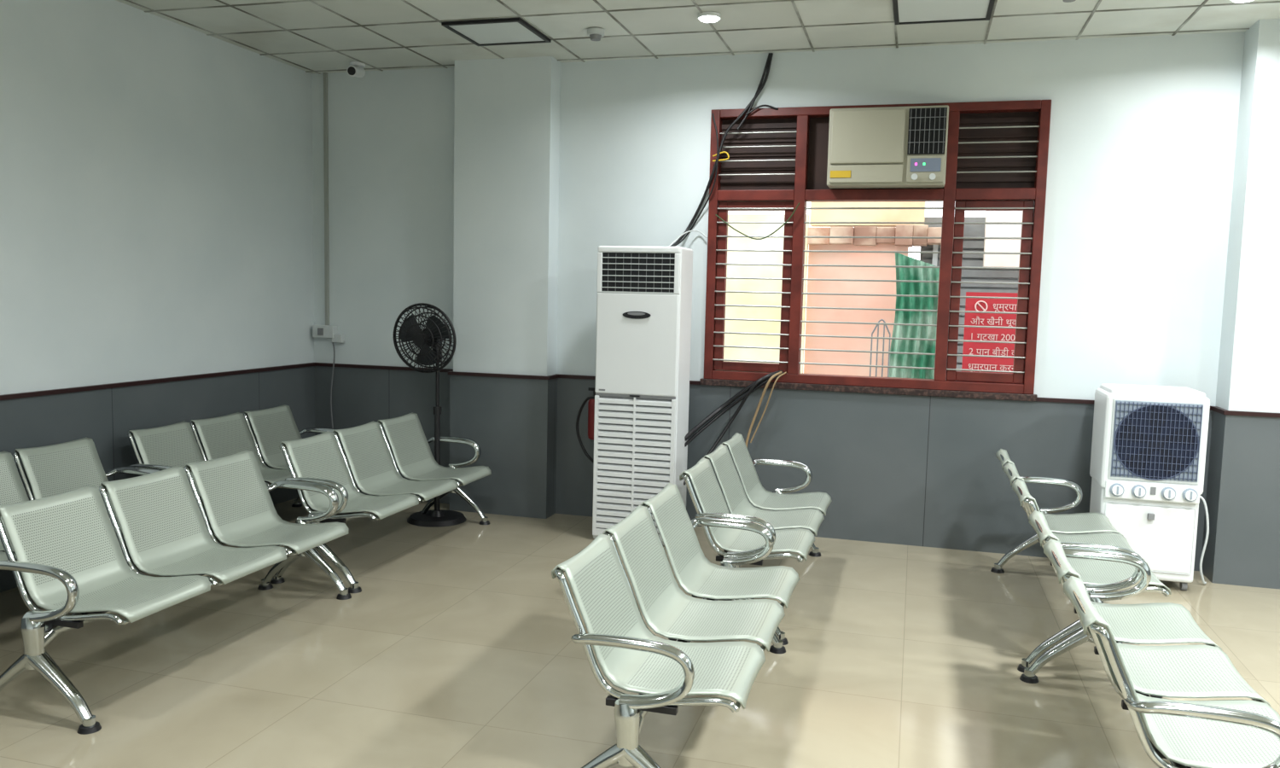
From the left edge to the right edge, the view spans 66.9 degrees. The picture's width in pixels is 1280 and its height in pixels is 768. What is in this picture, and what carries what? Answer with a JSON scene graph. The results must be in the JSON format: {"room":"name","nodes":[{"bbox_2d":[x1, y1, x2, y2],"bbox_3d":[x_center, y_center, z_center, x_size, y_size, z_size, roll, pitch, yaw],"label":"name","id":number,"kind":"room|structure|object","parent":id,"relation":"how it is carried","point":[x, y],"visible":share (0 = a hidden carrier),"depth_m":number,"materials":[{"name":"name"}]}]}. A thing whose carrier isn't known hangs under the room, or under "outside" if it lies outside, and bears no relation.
{"room":"waiting room","nodes":[
{"label":"waiting room","id":0,"kind":"room"},
{"bbox_2d":[0,0,314,395],"bbox_3d":[-3.662,-0.334,2.733,0.200,2.985,9.277,3,6,16],"label":"wall","id":1,"kind":"structure","parent":0,"point":[156,203],"depth_m":5.39,"materials":[{"name":"paint"}]},
{"bbox_2d":[453,56,560,376],"bbox_3d":[-0.898,-0.619,6.459,0.675,2.985,0.172,3,6,16],"label":"wall pillar","id":2,"kind":"structure","parent":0,"point":[507,110],"depth_m":6.33,"materials":[{"name":"paint"}]},
{"bbox_2d":[0,496,1279,767],"bbox_3d":[0.597,1.423,1.585,9.178,0.100,9.527,3,6,16],"label":"floor","id":3,"kind":"structure","parent":0,"point":[456,648],"depth_m":3.84,"materials":[{"name":"tile"}]},
{"bbox_2d":[0,437,173,576],"bbox_3d":[-2.748,0.690,4.252,0.586,0.705,1.576,3,6,16],"label":"bench","id":4,"kind":"object","parent":3,"relation":"on","point":[58,468],"visible":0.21,"depth_m":4.65,"materials":[{"name":"metal"}]},
{"bbox_2d":[0,449,351,734],"bbox_3d":[-1.825,0.736,3.991,0.586,0.705,1.576,3,6,16],"label":"bench","id":5,"kind":"object","parent":3,"relation":"on","point":[70,549],"visible":1,"depth_m":3.80,"materials":[{"name":"metal"}]},
{"bbox_2d":[127,404,349,554],"bbox_3d":[-2.305,0.556,5.795,0.586,0.705,1.576,3,6,16],"label":"bench","id":6,"kind":"object","parent":3,"relation":"on","point":[160,448],"visible":0.34,"depth_m":5.79,"materials":[{"name":"metal"}]},
{"bbox_2d":[269,412,491,593],"bbox_3d":[-1.392,0.602,5.536,0.586,0.705,1.576,3,6,16],"label":"bench","id":7,"kind":"object","parent":3,"relation":"on","point":[320,458],"visible":0.9,"depth_m":5.44,"materials":[{"name":"metal"}]},
{"bbox_2d":[392,302,466,527],"bbox_3d":[-1.342,0.183,6.248,0.458,1.406,0.380,3,6,16],"label":"pedestal fan","id":8,"kind":"object","parent":3,"relation":"on","point":[435,332],"visible":1,"depth_m":6.13,"materials":[{"name":"black plastic"}]},
{"bbox_2d":[592,245,692,545],"bbox_3d":[0.015,0.063,5.896,0.510,1.775,0.348,3,6,16],"label":"air conditioner","id":9,"kind":"object","parent":3,"relation":"on","point":[644,300],"visible":0.84,"depth_m":5.73,"materials":[{"name":"white plastic"}]},
{"bbox_2d":[576,395,594,463],"bbox_3d":[-0.303,0.312,6.162,0.052,0.473,0.294,-3,7,-41],"label":"cable loop","id":10,"kind":"object","parent":9,"relation":"attached to","point":[586,399],"visible":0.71,"depth_m":6.22,"materials":[{"name":"black plastic"}]},
{"bbox_2d":[668,52,799,246],"bbox_3d":[0.579,-1.410,5.856,0.772,1.212,0.375,3,6,16],"label":"power cables","id":11,"kind":"object","parent":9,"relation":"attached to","point":[682,237],"visible":0.98,"depth_m":5.99,"materials":[{"name":"black plastic"}]},
{"bbox_2d":[683,369,786,485],"bbox_3d":[0.575,0.278,6.059,0.660,0.743,0.192,0,5,-10],"label":"pipes","id":12,"kind":"object","parent":9,"relation":"attached to","point":[766,379],"visible":0.84,"depth_m":6.06,"materials":[{"name":"black plastic"}]},
{"bbox_2d":[551,482,799,767],"bbox_3d":[0.193,0.837,3.421,0.586,0.705,1.576,3,6,16],"label":"bench","id":13,"kind":"object","parent":3,"relation":"on","point":[662,672],"visible":1,"depth_m":3.16,"materials":[{"name":"metal"}]},
{"bbox_2d":[679,432,831,645],"bbox_3d":[0.631,0.702,4.964,0.586,0.705,1.576,3,6,16],"label":"bench","id":14,"kind":"object","parent":3,"relation":"on","point":[770,510],"visible":0.81,"depth_m":4.86,"materials":[{"name":"metal"}]},
{"bbox_2d":[990,448,1171,672],"bbox_3d":[2.030,0.770,4.590,0.586,0.705,1.576,3,6,16],"label":"bench","id":15,"kind":"object","parent":3,"relation":"on","point":[1098,576],"visible":0.59,"depth_m":4.38,"materials":[{"name":"metal"}]},
{"bbox_2d":[1019,510,1279,767],"bbox_3d":[1.587,0.904,3.047,0.586,0.705,1.576,3,6,16],"label":"bench","id":16,"kind":"object","parent":3,"relation":"on","point":[1214,733],"visible":1,"depth_m":2.84,"materials":[{"name":"metal"}]},
{"bbox_2d":[1089,383,1210,590],"bbox_3d":[2.727,0.548,5.234,0.490,1.060,0.425,3,6,16],"label":"cooler","id":17,"kind":"object","parent":3,"relation":"on","point":[1149,444],"visible":0.93,"depth_m":5.07,"materials":[{"name":"white plastic"}]},
{"bbox_2d":[1199,495,1209,584],"bbox_3d":[3.020,0.835,5.196,0.111,0.501,0.057,1,5,-7],"label":"power cord","id":18,"kind":"object","parent":17,"relation":"attached to","point":[1201,497],"visible":0.84,"depth_m":5.17,"materials":[{"name":"white plastic"}]},
{"bbox_2d":[115,0,1279,73],"bbox_3d":[0.668,-1.648,1.297,9.178,0.100,9.527,3,6,16],"label":"ceiling","id":19,"kind":"structure","parent":0,"point":[299,14],"depth_m":5.34,"materials":[{"name":"tile"}]},
{"bbox_2d":[346,61,365,77],"bbox_3d":[-1.891,-2.084,6.441,0.104,0.108,0.172,3,6,16],"label":"security camera","id":20,"kind":"object","parent":19,"relation":"attached to","point":[356,68],"visible":1,"depth_m":6.42,"materials":[{"name":"white plastic"}]},
{"bbox_2d":[441,17,551,46],"bbox_3d":[-0.817,-2.018,5.566,0.470,0.016,0.470,3,6,16],"label":"panel light","id":21,"kind":"object","parent":19,"relation":"in","point":[509,31],"depth_m":5.54,"materials":[{"name":"white plastic"}]},
{"bbox_2d":[587,27,605,40],"bbox_3d":[-0.251,-1.980,5.496,0.100,0.055,0.100,3,6,16],"label":"smoke detector","id":22,"kind":"object","parent":19,"relation":"attached to","point":[596,33],"visible":1,"depth_m":5.46,"materials":[{"name":"white plastic"}]},
{"bbox_2d":[124,0,1279,74],"bbox_3d":[0.660,-1.594,1.278,8.778,0.005,9.077,3,6,16],"label":"grid","id":23,"kind":"object","parent":19,"relation":"attached to","point":[1196,10],"visible":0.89,"depth_m":5.41,"materials":[{"name":"grey metal"}]},
{"bbox_2d":[698,11,720,22],"bbox_3d":[0.368,-1.950,5.154,0.120,0.028,0.120,3,6,16],"label":"recessed light","id":24,"kind":"object","parent":19,"relation":"in","point":[708,16],"depth_m":5.12,"materials":[{"name":"white plastic"}]},
{"bbox_2d":[892,0,994,24],"bbox_3d":[1.533,-1.901,4.902,0.480,0.016,0.470,3,6,16],"label":"panel light","id":25,"kind":"object","parent":19,"relation":"in","point":[906,12],"depth_m":4.94,"materials":[{"name":"white plastic"}]},
{"bbox_2d":[1062,0,1076,2],"bbox_3d":[2.032,-1.841,4.581,0.100,0.055,0.100,3,6,16],"label":"smoke detector","id":26,"kind":"object","parent":19,"relation":"attached to","point":[1064,1],"visible":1,"depth_m":4.59,"materials":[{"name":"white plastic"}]},
{"bbox_2d":[1229,0,1251,2],"bbox_3d":[2.870,-1.840,4.602,0.120,0.028,0.120,3,6,16],"label":"recessed light","id":27,"kind":"object","parent":19,"relation":"in","point":[1236,1],"depth_m":4.63,"materials":[{"name":"white plastic"}]},
{"bbox_2d":[311,31,1245,406],"bbox_3d":[1.901,-0.497,5.860,8.778,2.985,0.200,3,6,16],"label":"wall","id":28,"kind":"structure","parent":0,"point":[1143,129],"depth_m":5.82,"materials":[{"name":"paint"}]},
{"bbox_2d":[323,72,329,325],"bbox_3d":[-2.220,-1.300,6.858,0.024,1.765,0.020,3,6,16],"label":"conduit","id":29,"kind":"object","parent":28,"relation":"attached to","point":[325,74],"visible":1,"depth_m":6.85,"materials":[{"name":"grey plastic"}]},
{"bbox_2d":[312,325,344,428],"bbox_3d":[-2.233,-0.010,6.948,0.230,0.820,0.070,3,6,16],"label":"switch box","id":30,"kind":"object","parent":28,"relation":"attached to","point":[318,331],"visible":0.98,"depth_m":6.90,"materials":[{"name":"white plastic"}]},
{"bbox_2d":[587,387,595,440],"bbox_3d":[-0.283,0.192,6.357,0.099,0.340,0.150,3,6,16],"label":"fire extinguisher","id":31,"kind":"object","parent":28,"relation":"attached to","point":[591,402],"visible":0.34,"depth_m":6.30,"materials":[{"name":"red metal"}]},
{"bbox_2d":[0,362,1279,417],"bbox_3d":[0.613,0.443,1.469,8.778,0.022,9.077,3,6,16],"label":"trim rail","id":32,"kind":"object","parent":28,"relation":"attached to","point":[450,371],"depth_m":5.76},
{"bbox_2d":[699,378,1037,401],"bbox_3d":[1.355,0.033,5.938,2.010,0.040,0.040,3,6,16],"label":"sill","id":33,"kind":"structure","parent":28,"relation":"attached to","point":[1002,396],"depth_m":5.89,"materials":[{"name":"stone"}]},
{"bbox_2d":[712,125,1039,373],"bbox_3d":[1.377,-0.816,5.866,1.870,1.426,0.011,3,6,16],"label":"security bars","id":34,"kind":"object","parent":28,"relation":"attached to","point":[1013,126],"visible":0.98,"depth_m":5.87,"materials":[{"name":"silver metal"}]},
{"bbox_2d":[704,99,1051,394],"bbox_3d":[1.387,-0.829,5.900,1.970,1.685,0.110,3,6,16],"label":"frame","id":35,"kind":"object","parent":28,"relation":"attached to","point":[1034,197],"visible":0.97,"depth_m":5.79,"materials":[{"name":"red paint"}]},
{"bbox_2d":[720,111,1038,190],"bbox_3d":[1.410,-1.400,5.881,1.860,0.445,0.030,3,6,16],"label":"window louvers","id":36,"kind":"object","parent":28,"relation":"attached to","point":[818,128],"visible":0.55,"depth_m":5.96,"materials":[{"name":"brown wood"}]},
{"bbox_2d":[826,104,948,189],"bbox_3d":[1.462,-1.392,5.728,0.673,0.450,0.255,3,6,16],"label":"window air conditioner","id":37,"kind":"object","parent":28,"relation":"attached to","point":[887,147],"visible":0.98,"depth_m":5.62,"materials":[{"name":"beige plastic"}]},
{"bbox_2d":[961,291,1018,373],"bbox_3d":[2.698,0.120,7.191,0.610,1.585,0.060,3,6,16],"label":"poster","id":38,"kind":"object","parent":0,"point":[971,304],"visible":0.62,"depth_m":7.16,"materials":[{"name":"red paper"}]},
{"bbox_2d":[1215,18,1279,413],"bbox_3d":[3.863,-0.378,5.079,1.370,2.985,0.237,3,6,16],"label":"pillar","id":39,"kind":"structure","parent":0,"point":[1248,373],"depth_m":5.12,"materials":[{"name":"paint"}]},
{"bbox_2d":[0,366,1279,592],"bbox_3d":[0.602,0.915,1.513,8.778,0.925,9.077,3,6,16],"label":"wainscoting","id":40,"kind":"structure","parent":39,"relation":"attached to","point":[926,471],"depth_m":5.93,"materials":[{"name":"grey paint"}]},
{"label":"outside","id":41,"kind":"structure","parent":0,"visible":0},
{"bbox_3d":[2.483,0.799,8.924,18.000,0.100,5.673,3,6,16],"label":"ground","id":42,"kind":"structure","parent":41,"visible":0},
{"bbox_2d":[723,214,809,373],"bbox_3d":[-0.058,-0.413,8.792,3.070,2.220,0.080,3,6,16],"label":"wall","id":43,"kind":"structure","parent":42,"relation":"on","point":[768,243],"depth_m":8.41,"materials":[{"name":"beige paint"}]},
{"bbox_2d":[803,201,925,377],"bbox_3d":[2.121,-0.920,8.316,1.330,3.420,0.250,3,6,16],"label":"wall","id":44,"kind":"structure","parent":42,"relation":"on","point":[817,215],"depth_m":8.29,"materials":[{"name":"paint"}]},
{"bbox_2d":[807,224,954,247],"bbox_3d":[2.067,-1.256,8.204,1.254,0.174,0.338,3,6,16],"label":"ledge","id":45,"kind":"object","parent":44,"relation":"attached to","point":[900,229],"visible":0.75,"depth_m":8.13,"materials":[{"name":"paint"}]},
{"bbox_2d":[869,319,890,377],"bbox_3d":[1.845,0.179,7.525,0.146,1.366,0.014,3,6,16],"label":"metal railing","id":46,"kind":"object","parent":42,"relation":"on","point":[876,325],"visible":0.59,"depth_m":7.48,"materials":[{"name":"grey metal"}]},
{"bbox_2d":[888,252,939,378],"bbox_3d":[2.218,-0.112,7.862,0.399,1.900,0.090,3,6,16],"label":"tarp","id":47,"kind":"object","parent":42,"relation":"on","point":[908,274],"visible":0.4,"depth_m":7.83,"materials":[{"name":"plastic"}]},
{"bbox_2d":[919,216,1018,379],"bbox_3d":[2.952,-0.286,8.184,1.200,2.220,0.250,3,6,16],"label":"rolling shutter","id":48,"kind":"object","parent":42,"relation":"on","point":[970,230],"visible":0.03,"depth_m":8.12,"materials":[{"name":"metal"}]},
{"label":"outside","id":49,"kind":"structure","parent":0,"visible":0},
{"bbox_2d":[983,210,1022,267],"bbox_3d":[4.500,-1.480,7.375,3.500,1.220,0.150,3,6,16],"label":"fascia","id":50,"kind":"object","parent":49,"point":[991,230],"visible":0.11,"depth_m":7.78,"materials":[{"name":"white paint"}]}
]}

